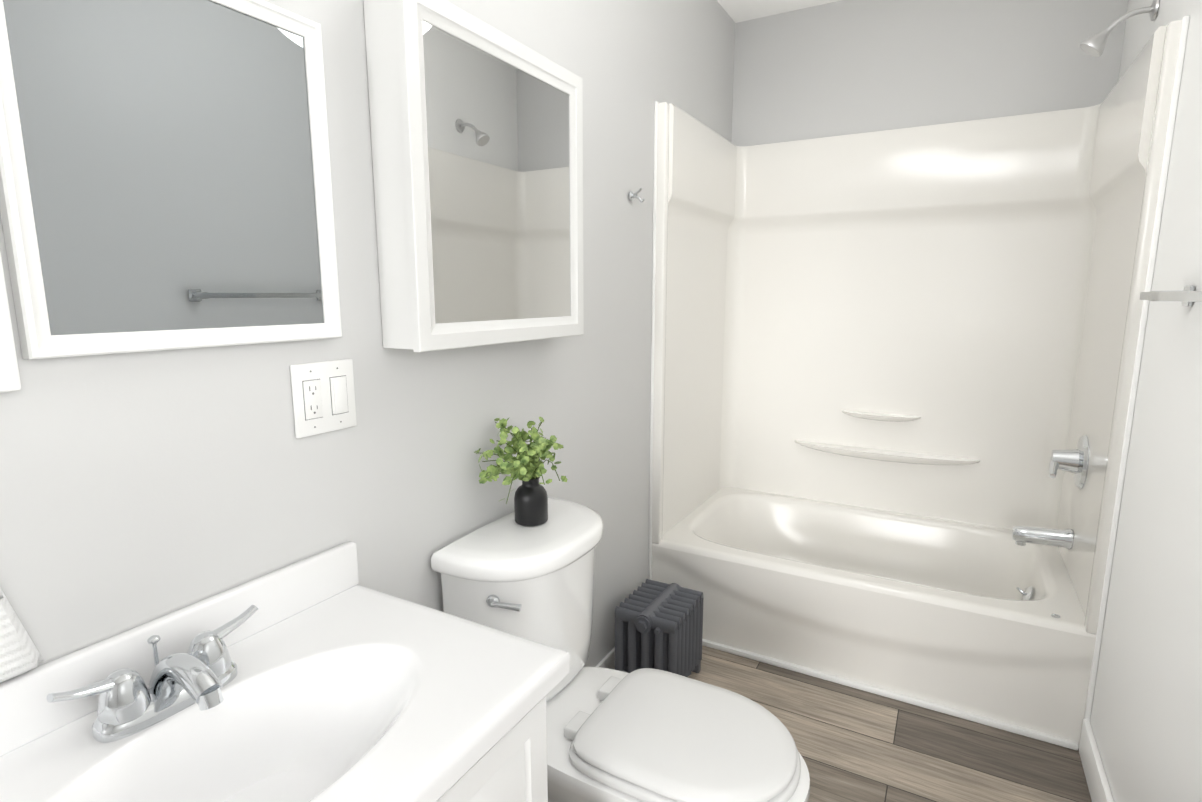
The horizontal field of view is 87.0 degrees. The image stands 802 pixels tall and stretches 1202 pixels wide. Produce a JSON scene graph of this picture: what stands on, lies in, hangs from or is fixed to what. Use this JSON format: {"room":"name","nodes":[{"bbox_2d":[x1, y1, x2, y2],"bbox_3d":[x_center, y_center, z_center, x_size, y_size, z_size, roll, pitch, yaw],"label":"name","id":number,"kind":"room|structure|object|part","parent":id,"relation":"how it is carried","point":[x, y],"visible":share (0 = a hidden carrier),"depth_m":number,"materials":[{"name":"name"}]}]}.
{"room":"bathroom","nodes":[
{"label":"bathroom","id":0,"kind":"room"},
{"bbox_2d":[0,0,734,666],"bbox_3d":[-0.436,-0.154,1.267,0.100,2.456,4.211,5,11,29],"label":"wall","id":1,"kind":"structure","parent":0,"point":[138,488],"depth_m":1.16,"materials":[{"name":"white paint"}]},
{"bbox_2d":[0,252,20,391],"bbox_3d":[-0.710,-0.555,0.568,0.030,1.122,0.157,5,11,29],"label":"trim","id":2,"kind":"structure","parent":1,"relation":"attached to","point":[9,376],"depth_m":0.71,"materials":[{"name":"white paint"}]},
{"bbox_2d":[0,588,43,682],"bbox_3d":[-0.755,0.214,0.577,0.064,0.275,0.385,5,11,29],"label":"hanging towel","id":3,"kind":"object","parent":1,"relation":"hanging from","point":[19,653],"visible":0.98,"depth_m":0.73,"materials":[{"name":"white fabric"}]},
{"bbox_2d":[0,0,341,358],"bbox_3d":[-0.563,-0.328,0.879,0.020,0.503,0.430,5,11,29],"label":"mirror","id":4,"kind":"object","parent":1,"relation":"attached to","point":[165,177],"visible":0.96,"depth_m":0.85,"materials":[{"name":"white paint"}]},
{"bbox_2d":[290,359,356,438],"bbox_3d":[-0.477,-0.006,1.099,0.011,0.124,0.122,5,11,29],"label":"electrical outlet plate","id":5,"kind":"object","parent":1,"relation":"attached to","point":[323,394],"visible":1,"depth_m":1.09,"materials":[{"name":"white plastic"}]},
{"bbox_2d":[363,0,583,351],"bbox_3d":[-0.231,-0.445,1.379,0.100,0.628,0.584,5,11,29],"label":"upper cabinet","id":6,"kind":"object","parent":1,"relation":"attached to","point":[477,137],"visible":1,"depth_m":1.24,"materials":[{"name":"white paint"}]},
{"bbox_3d":[-0.198,-0.442,1.360,0.006,0.536,0.492,5,11,29],"label":"glass","id":7,"kind":"part","parent":6,"relation":"part of","materials":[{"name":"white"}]},
{"bbox_2d":[596,647,614,669],"bbox_3d":[-0.135,0.950,1.880,0.013,0.075,1.321,5,11,29],"label":"baseboard","id":8,"kind":"structure","parent":1,"relation":"attached to","point":[607,660],"depth_m":2.15,"materials":[{"name":"white paint"}]},
{"bbox_2d":[629,188,644,202],"bbox_3d":[0.118,-0.658,2.026,0.051,0.048,0.032,5,11,29],"label":"robe hook","id":9,"kind":"object","parent":1,"relation":"attached to","point":[632,195],"visible":1,"depth_m":2.02,"materials":[{"name":"silver metal"}]},
{"bbox_2d":[648,101,658,579],"bbox_3d":[0.188,-0.061,2.300,0.010,1.929,0.018,5,11,29],"label":"trim","id":10,"kind":"structure","parent":1,"relation":"attached to","point":[652,337],"depth_m":2.26,"materials":[{"name":"white paint"}]},
{"bbox_2d":[717,0,840,22],"bbox_3d":[0.205,-1.355,0.701,1.569,0.100,4.211,5,11,29],"label":"ceiling","id":11,"kind":"structure","parent":0,"point":[740,10],"depth_m":2.61,"materials":[{"name":"white paint"}]},
{"bbox_2d":[688,645,1091,801],"bbox_3d":[0.205,1.146,1.122,1.569,0.060,4.211,5,11,29],"label":"floor","id":12,"kind":"structure","parent":0,"point":[854,744],"depth_m":1.82,"materials":[{"name":"wood"}]},
{"bbox_2d":[0,541,568,801],"bbox_3d":[-0.428,0.738,0.825,0.479,0.843,0.700,5,11,29],"label":"bathroom vanity","id":13,"kind":"object","parent":12,"relation":"on","point":[323,676],"visible":1,"depth_m":0.86,"materials":[{"name":"white ceramic"}]},
{"bbox_2d":[431,497,809,801],"bbox_3d":[0.073,0.686,1.409,0.776,0.752,0.462,5,11,29],"label":"toilet","id":14,"kind":"object","parent":12,"relation":"on","point":[646,735],"visible":0.88,"depth_m":1.32,"materials":[{"name":"white ceramic"}]},
{"bbox_3d":[-0.202,0.420,1.309,0.081,0.028,0.037,5,11,29],"label":"lever","id":15,"kind":"part","parent":14,"relation":"part of","materials":[{"name":"silver metal"}]},
{"bbox_2d":[474,417,567,525],"bbox_3d":[-0.185,0.169,1.451,0.165,0.251,0.276,5,11,29],"label":"plant","id":16,"kind":"object","parent":14,"relation":"on","point":[525,465],"visible":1,"depth_m":1.46,"materials":[{"name":"green plant"}]},
{"bbox_3d":[0.172,0.684,1.298,0.457,0.044,0.359,5,11,29],"label":"seat","id":17,"kind":"part","parent":14,"relation":"part of","materials":[{"name":"white plastic"}]},
{"bbox_2d":[615,579,703,676],"bbox_3d":[0.191,0.799,2.102,0.217,0.299,0.276,5,11,29],"label":"radiator","id":18,"kind":"object","parent":12,"relation":"on","point":[659,625],"visible":0.83,"depth_m":2.04,"materials":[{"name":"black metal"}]},
{"bbox_2d":[702,639,1078,750],"bbox_3d":[0.777,0.934,2.137,1.351,0.020,0.020,5,11,29],"label":"baseboard strip","id":19,"kind":"object","parent":12,"relation":"on","point":[1023,731],"visible":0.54,"depth_m":2.02,"materials":[{"name":"white paint"}]},
{"bbox_2d":[652,0,1181,748],"bbox_3d":[0.982,-0.152,2.309,1.363,2.105,0.824,5,11,29],"label":"tub","id":20,"kind":"object","parent":12,"relation":"on","point":[892,376],"visible":0.98,"depth_m":2.44,"materials":[{"name":"white plastic"}]},
{"bbox_2d":[731,0,1128,145],"bbox_3d":[1.209,-0.392,2.682,1.369,2.456,0.100,5,11,29],"label":"wall","id":21,"kind":"structure","parent":0,"point":[842,67],"depth_m":2.47,"materials":[{"name":"white paint"}]},
{"bbox_2d":[1090,0,1201,801],"bbox_3d":[0.846,-0.035,0.559,0.100,2.456,4.211,5,11,29],"label":"wall","id":22,"kind":"structure","parent":0,"point":[1146,719],"depth_m":1.38,"materials":[{"name":"white paint"}]},
{"bbox_2d":[1079,719,1113,801],"bbox_3d":[0.593,1.179,0.426,0.016,0.105,3.183,5,11,29],"label":"baseboard","id":23,"kind":"structure","parent":22,"relation":"attached to","point":[1096,777],"depth_m":1.65,"materials":[{"name":"white paint"}]},
{"bbox_2d":[1084,16,1189,720],"bbox_3d":[1.373,0.049,1.646,0.012,1.929,0.018,5,11,29],"label":"trim","id":24,"kind":"structure","parent":22,"relation":"attached to","point":[1152,256],"depth_m":1.61,"materials":[{"name":"white paint"}]},
{"bbox_2d":[1140,286,1201,305],"bbox_3d":[1.065,-0.184,1.112,0.069,0.042,0.610,5,11,29],"label":"towel rail","id":25,"kind":"object","parent":22,"relation":"attached to","point":[1188,295],"visible":1,"depth_m":1.20,"materials":[{"name":"silver metal"}]}
]}

